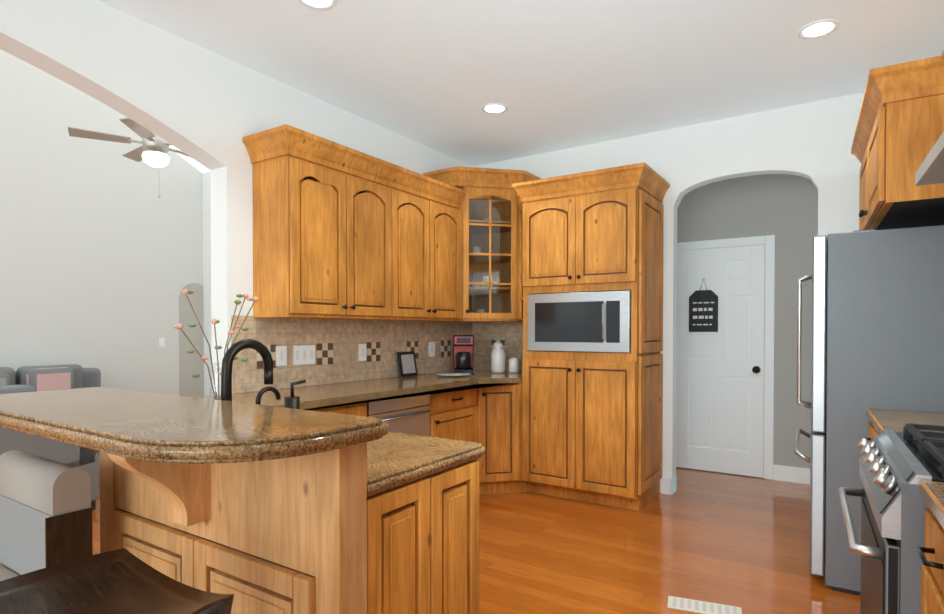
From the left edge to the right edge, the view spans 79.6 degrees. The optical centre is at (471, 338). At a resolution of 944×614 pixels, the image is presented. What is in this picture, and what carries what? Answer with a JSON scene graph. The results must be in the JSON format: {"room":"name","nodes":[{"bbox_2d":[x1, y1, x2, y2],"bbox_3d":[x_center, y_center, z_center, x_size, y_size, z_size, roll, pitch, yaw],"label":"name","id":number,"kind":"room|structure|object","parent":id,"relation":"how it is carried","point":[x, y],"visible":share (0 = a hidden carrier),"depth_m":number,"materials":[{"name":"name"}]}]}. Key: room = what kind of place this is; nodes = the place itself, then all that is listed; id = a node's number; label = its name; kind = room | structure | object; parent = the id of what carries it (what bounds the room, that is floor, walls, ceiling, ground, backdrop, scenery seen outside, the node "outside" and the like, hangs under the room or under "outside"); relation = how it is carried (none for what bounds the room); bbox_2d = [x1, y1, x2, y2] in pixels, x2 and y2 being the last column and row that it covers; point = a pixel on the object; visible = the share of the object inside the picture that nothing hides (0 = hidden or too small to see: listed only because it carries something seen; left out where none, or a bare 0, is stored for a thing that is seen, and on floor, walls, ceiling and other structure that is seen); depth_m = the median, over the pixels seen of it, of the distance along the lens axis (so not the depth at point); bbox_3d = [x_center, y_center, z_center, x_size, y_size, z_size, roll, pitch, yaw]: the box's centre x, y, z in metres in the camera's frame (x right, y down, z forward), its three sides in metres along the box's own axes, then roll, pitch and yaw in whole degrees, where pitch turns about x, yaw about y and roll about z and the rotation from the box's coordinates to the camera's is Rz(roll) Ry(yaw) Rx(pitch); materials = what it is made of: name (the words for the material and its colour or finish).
{"room":"kitchen","nodes":[
{"label":"kitchen","id":0,"kind":"room"},
{"bbox_2d":[0,49,202,395],"bbox_3d":[-6.286,-1.416,4.255,0.200,5.300,9.100,0,1,33],"label":"wall","id":1,"kind":"structure","parent":0,"point":[101,254],"depth_m":6.71,"materials":[{"name":"white paint"}]},
{"bbox_2d":[159,283,203,396],"bbox_3d":[-3.902,0.214,7.724,0.009,1.950,0.720,0,1,33],"label":"wall","id":2,"kind":"structure","parent":1,"relation":"attached to","point":[190,364],"depth_m":7.79,"materials":[{"name":"grey paint"}]},
{"bbox_2d":[169,145,209,172],"bbox_3d":[-4.362,-2.289,2.983,4.600,3.100,9.100,0,1,33],"label":"ceiling","id":3,"kind":"structure","parent":0,"point":[198,165],"depth_m":7.71,"materials":[{"name":"white paint"}]},
{"bbox_2d":[68,118,189,197],"bbox_3d":[-2.928,-2.234,5.253,1.282,1.854,1.289,0,1,33],"label":"ceiling fan","id":4,"kind":"object","parent":3,"relation":"hanging from","point":[153,150],"visible":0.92,"depth_m":5.13,"materials":[{"name":"silver metal"}]},
{"bbox_2d":[0,0,471,395],"bbox_3d":[-2.218,-1.389,2.218,0.160,5.300,10.150,0,1,33],"label":"wall","id":5,"kind":"structure","parent":0,"point":[208,109],"depth_m":3.19,"materials":[{"name":"white paint"}]},
{"bbox_2d":[250,124,401,319],"bbox_3d":[-0.928,-0.664,3.722,0.351,1.070,0.929,0,1,33],"label":"upper cabinet","id":6,"kind":"object","parent":5,"relation":"attached to","point":[342,232],"depth_m":3.44,"materials":[{"name":"brown wood"}]},
{"bbox_2d":[231,315,474,393],"bbox_3d":[-0.698,0.082,4.391,0.019,0.459,2.579,0,1,33],"label":"tile backsplash","id":7,"kind":"structure","parent":5,"relation":"attached to","point":[311,352],"depth_m":4.00,"materials":[{"name":"brown tile"}]},
{"bbox_2d":[386,168,465,321],"bbox_3d":[-0.487,-0.673,4.395,0.351,1.070,0.927,0,1,33],"label":"upper cabinet","id":8,"kind":"object","parent":5,"relation":"attached to","point":[431,209],"depth_m":4.34,"materials":[{"name":"brown wood"}]},
{"bbox_2d":[462,188,521,315],"bbox_3d":[0.151,-0.702,4.743,0.341,0.980,0.341,0,1,33],"label":"upper cabinet","id":9,"kind":"object","parent":5,"relation":"attached to","point":[491,217],"depth_m":4.79,"materials":[{"name":"brown wood"}]},
{"bbox_2d":[0,451,859,613],"bbox_3d":[-2.284,1.310,2.297,9.080,0.100,10.150,0,1,33],"label":"floor","id":10,"kind":"structure","parent":0,"point":[742,542],"depth_m":3.29,"materials":[{"name":"brown wood"}]},
{"bbox_2d":[0,450,92,580],"bbox_3d":[-1.482,0.828,1.672,0.474,0.880,0.455,0,1,33],"label":"upholstered dining chair","id":11,"kind":"object","parent":10,"relation":"on","point":[45,513],"visible":0.65,"depth_m":1.72,"materials":[{"name":"white fabric"}]},
{"bbox_2d":[0,385,98,509],"bbox_3d":[-3.245,0.781,3.726,0.900,0.920,1.000,0,1,13],"label":"armchair","id":12,"kind":"object","parent":10,"relation":"on","point":[86,459],"visible":0.35,"depth_m":3.78,"materials":[{"name":"grey fabric"}]},
{"bbox_2d":[0,364,100,390],"bbox_3d":[-4.729,0.758,5.475,0.900,0.920,2.300,0,1,33],"label":"sofa","id":13,"kind":"object","parent":10,"relation":"on","point":[54,377],"visible":0.21,"depth_m":5.87,"materials":[{"name":"grey fabric"}]},
{"bbox_2d":[0,548,233,613],"bbox_3d":[-0.716,0.879,1.036,0.500,0.795,0.460,0,1,33],"label":"bar stool","id":14,"kind":"object","parent":10,"relation":"on","point":[121,581],"visible":1,"depth_m":1.14,"materials":[{"name":"brown wood"}]},
{"bbox_2d":[99,451,447,613],"bbox_3d":[-0.743,0.825,1.906,1.361,0.880,0.316,0,1,33],"label":"base cabinet","id":15,"kind":"object","parent":10,"relation":"on","point":[257,507],"depth_m":1.51,"materials":[{"name":"brown wood"}]},
{"bbox_2d":[0,387,395,478],"bbox_3d":[-0.964,0.226,1.621,1.515,0.035,0.490,0,1,33],"label":"countertop","id":16,"kind":"structure","parent":15,"relation":"on","point":[202,438],"depth_m":1.36,"materials":[{"name":"brown stone"}]},
{"bbox_2d":[260,435,484,490],"bbox_3d":[-0.672,0.369,2.000,1.370,0.030,0.559,0,1,33],"label":"countertop","id":17,"kind":"structure","parent":15,"relation":"on","point":[370,467],"depth_m":1.52,"materials":[{"name":"brown stone"}]},
{"bbox_2d":[284,379,305,408],"bbox_3d":[-0.525,0.239,1.757,0.200,0.211,0.103,0,1,33],"label":"soap dispenser","id":18,"kind":"object","parent":17,"relation":"on","point":[292,401],"visible":0.17,"depth_m":1.77,"materials":[{"name":"black"}]},
{"bbox_2d":[337,409,371,416],"bbox_3d":[-1.052,0.807,3.287,0.642,0.880,0.627,0,1,33],"label":"base cabinet","id":19,"kind":"object","parent":10,"relation":"on","point":[357,412],"depth_m":3.32,"materials":[{"name":"brown wood"}]},
{"bbox_2d":[372,397,431,436],"bbox_3d":[-0.715,0.800,3.801,0.642,0.880,0.734,0,1,33],"label":"dishwasher","id":20,"kind":"object","parent":10,"relation":"on","point":[409,417],"depth_m":3.68,"materials":[{"name":"silver metal"}]},
{"bbox_2d":[432,389,479,494],"bbox_3d":[-0.353,0.794,4.317,0.683,0.880,0.653,0,1,33],"label":"base cabinet","id":21,"kind":"object","parent":10,"relation":"on","point":[456,417],"depth_m":4.15,"materials":[{"name":"brown wood"}]},
{"bbox_2d":[448,451,484,613],"bbox_3d":[-0.628,0.823,2.082,1.361,0.880,0.316,0,1,33],"label":"base cabinet","id":22,"kind":"object","parent":10,"relation":"on","point":[463,477],"depth_m":1.76,"materials":[{"name":"brown wood"}]},
{"bbox_2d":[480,381,526,494],"bbox_3d":[0.111,0.787,4.841,0.884,0.880,0.950,0,1,33],"label":"base cabinet","id":23,"kind":"object","parent":10,"relation":"on","point":[483,407],"depth_m":4.42,"materials":[{"name":"brown wood"}]},
{"bbox_2d":[196,369,521,412],"bbox_3d":[-0.459,0.338,3.966,0.884,0.040,3.028,0,1,33],"label":"countertop","id":24,"kind":"structure","parent":23,"relation":"on","point":[343,397],"depth_m":3.63,"materials":[{"name":"brown stone"}]},
{"bbox_2d":[174,289,258,399],"bbox_3d":[-1.003,0.073,2.261,0.212,0.531,0.276,0,1,33],"label":"flower vase","id":25,"kind":"object","parent":24,"relation":"on","point":[214,321],"visible":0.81,"depth_m":2.23,"materials":[{"name":"clear glass"}]},
{"bbox_2d":[397,351,417,376],"bbox_3d":[-0.518,0.207,4.551,0.049,0.198,0.200,0,1,33],"label":"photo frame","id":26,"kind":"object","parent":24,"relation":"on","point":[407,363],"visible":1,"depth_m":4.53,"materials":[{"name":"black"}]},
{"bbox_2d":[436,372,470,376],"bbox_3d":[-0.148,0.298,4.596,0.290,0.020,0.290,0,1,33],"label":"plate","id":27,"kind":"object","parent":24,"relation":"on","point":[453,374],"visible":1,"depth_m":4.64,"materials":[{"name":"white ceramic"}]},
{"bbox_2d":[453,335,473,373],"bbox_3d":[-0.073,0.139,4.927,0.180,0.330,0.222,0,1,-2],"label":"coffee maker","id":28,"kind":"object","parent":24,"relation":"on","point":[463,353],"visible":0.96,"depth_m":4.83,"materials":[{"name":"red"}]},
{"bbox_2d":[491,342,504,372],"bbox_3d":[0.229,0.168,4.969,0.130,0.270,0.130,0,1,33],"label":"canister","id":29,"kind":"object","parent":24,"relation":"on","point":[497,359],"visible":0.94,"depth_m":4.92,"materials":[{"name":"white ceramic"}]},
{"bbox_2d":[509,357,518,372],"bbox_3d":[0.367,0.235,4.999,0.090,0.135,0.088,0,1,33],"label":"canister","id":30,"kind":"object","parent":24,"relation":"on","point":[513,364],"visible":1,"depth_m":4.96,"materials":[{"name":"white ceramic"}]},
{"bbox_2d":[512,162,669,510],"bbox_3d":[0.931,0.012,4.452,1.036,2.440,0.684,0,1,33],"label":"tall cabinet","id":31,"kind":"object","parent":10,"relation":"on","point":[592,427],"visible":1,"depth_m":4.18,"materials":[{"name":"brown wood"}]},
{"bbox_2d":[527,290,630,352],"bbox_3d":[0.881,-0.121,4.373,0.810,0.440,0.476,0,1,33],"label":"microwave","id":32,"kind":"object","parent":31,"relation":"in","point":[600,321],"visible":1,"depth_m":4.18,"materials":[{"name":"silver metal"}]},
{"bbox_2d":[667,596,741,613],"bbox_3d":[1.080,1.252,2.633,0.320,0.008,0.120,0,1,21],"label":"floor vent","id":33,"kind":"object","parent":10,"relation":"in","point":[691,605],"visible":1,"depth_m":2.63,"materials":[{"name":"beige metal"}]},
{"bbox_2d":[794,225,943,595],"bbox_3d":[2.265,0.359,3.041,0.946,1.782,0.944,0,1,33],"label":"refrigerator","id":34,"kind":"object","parent":10,"relation":"on","point":[877,323],"visible":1,"depth_m":2.75,"materials":[{"name":"silver metal"}]},
{"bbox_2d":[839,423,943,613],"bbox_3d":[1.513,0.788,1.626,0.781,0.962,0.787,0,1,33],"label":"range","id":35,"kind":"object","parent":10,"relation":"on","point":[895,468],"visible":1,"depth_m":1.52,"materials":[{"name":"silver metal"}]},
{"bbox_2d":[916,484,943,613],"bbox_3d":[1.178,0.838,0.876,0.690,0.880,0.887,0,1,33],"label":"base cabinet","id":36,"kind":"object","parent":10,"relation":"on","point":[931,552],"depth_m":1.28,"materials":[{"name":"brown wood"}]},
{"bbox_2d":[866,412,943,487],"bbox_3d":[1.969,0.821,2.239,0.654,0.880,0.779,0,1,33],"label":"countertop","id":37,"kind":"structure","parent":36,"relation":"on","point":[879,421],"depth_m":2.33,"materials":[{"name":"brown stone"}]},
{"bbox_2d":[96,0,943,166],"bbox_3d":[-0.319,-1.653,0.971,4.380,0.120,10.150,0,1,33],"label":"ceiling","id":38,"kind":"structure","parent":0,"point":[551,75],"depth_m":3.25,"materials":[{"name":"white paint"}]},
{"bbox_2d":[298,0,336,9],"bbox_3d":[-0.738,-1.611,2.686,0.188,0.007,0.188,0,1,6],"label":"recessed light","id":39,"kind":"object","parent":38,"relation":"in","point":[313,4],"depth_m":2.73,"materials":[{"name":"white"}]},
{"bbox_2d":[481,103,507,113],"bbox_3d":[0.161,-1.628,4.022,0.188,0.007,0.188,0,1,24],"label":"recessed light","id":40,"kind":"object","parent":38,"relation":"in","point":[492,108],"depth_m":4.02,"materials":[{"name":"white"}]},
{"bbox_2d":[797,19,839,38],"bbox_3d":[1.812,-1.615,2.965,0.188,0.007,0.188,0,1,24],"label":"recessed light","id":41,"kind":"object","parent":38,"relation":"in","point":[818,29],"depth_m":2.96,"materials":[{"name":"white"}]},
{"bbox_2d":[203,92,863,493],"bbox_3d":[-0.101,-1.433,5.595,9.080,5.300,0.120,0,1,33],"label":"wall","id":42,"kind":"structure","parent":0,"point":[813,142],"depth_m":4.29,"materials":[{"name":"white paint"}]},
{"bbox_2d":[475,322,522,370],"bbox_3d":[0.379,0.071,5.219,0.855,0.459,0.013,0,1,33],"label":"tile backsplash","id":43,"kind":"structure","parent":42,"relation":"attached to","point":[510,334],"depth_m":5.30,"materials":[{"name":"brown tile"}]},
{"bbox_2d":[677,174,817,477],"bbox_3d":[2.385,-0.262,5.117,4.380,2.970,0.120,0,1,33],"label":"wall","id":44,"kind":"structure","parent":0,"point":[783,208],"depth_m":4.86,"materials":[{"name":"grey paint"}]},
{"bbox_2d":[676,235,774,479],"bbox_3d":[2.213,0.166,5.096,0.890,2.115,0.105,0,1,33],"label":"door","id":45,"kind":"structure","parent":44,"relation":"in","point":[725,373],"depth_m":5.09,"materials":[{"name":"white wood"}]},
{"bbox_2d":[773,465,809,483],"bbox_3d":[3.294,1.167,4.460,1.720,0.130,0.014,0,1,33],"label":"baseboard","id":46,"kind":"structure","parent":44,"relation":"attached to","point":[791,474],"depth_m":4.83,"materials":[{"name":"white wood"}]},
{"bbox_3d":[1.121,-0.196,0.035,0.588,2.970,10.047,0,1,33],"label":"wall","id":47,"kind":"structure","parent":0,"visible":0},
{"bbox_2d":[851,55,943,229],"bbox_3d":[2.355,-0.897,2.885,0.698,0.582,1.316,0,1,33],"label":"upper cabinet","id":48,"kind":"object","parent":47,"relation":"attached to","point":[899,130],"visible":0.98,"depth_m":2.50,"materials":[{"name":"brown wood"}]},
{"bbox_2d":[915,50,943,185],"bbox_3d":[1.607,-0.850,1.533,0.578,0.640,0.767,0,1,33],"label":"range hood","id":49,"kind":"object","parent":47,"relation":"attached to","point":[930,170],"visible":1,"depth_m":1.68,"materials":[{"name":"silver metal"}]}
]}

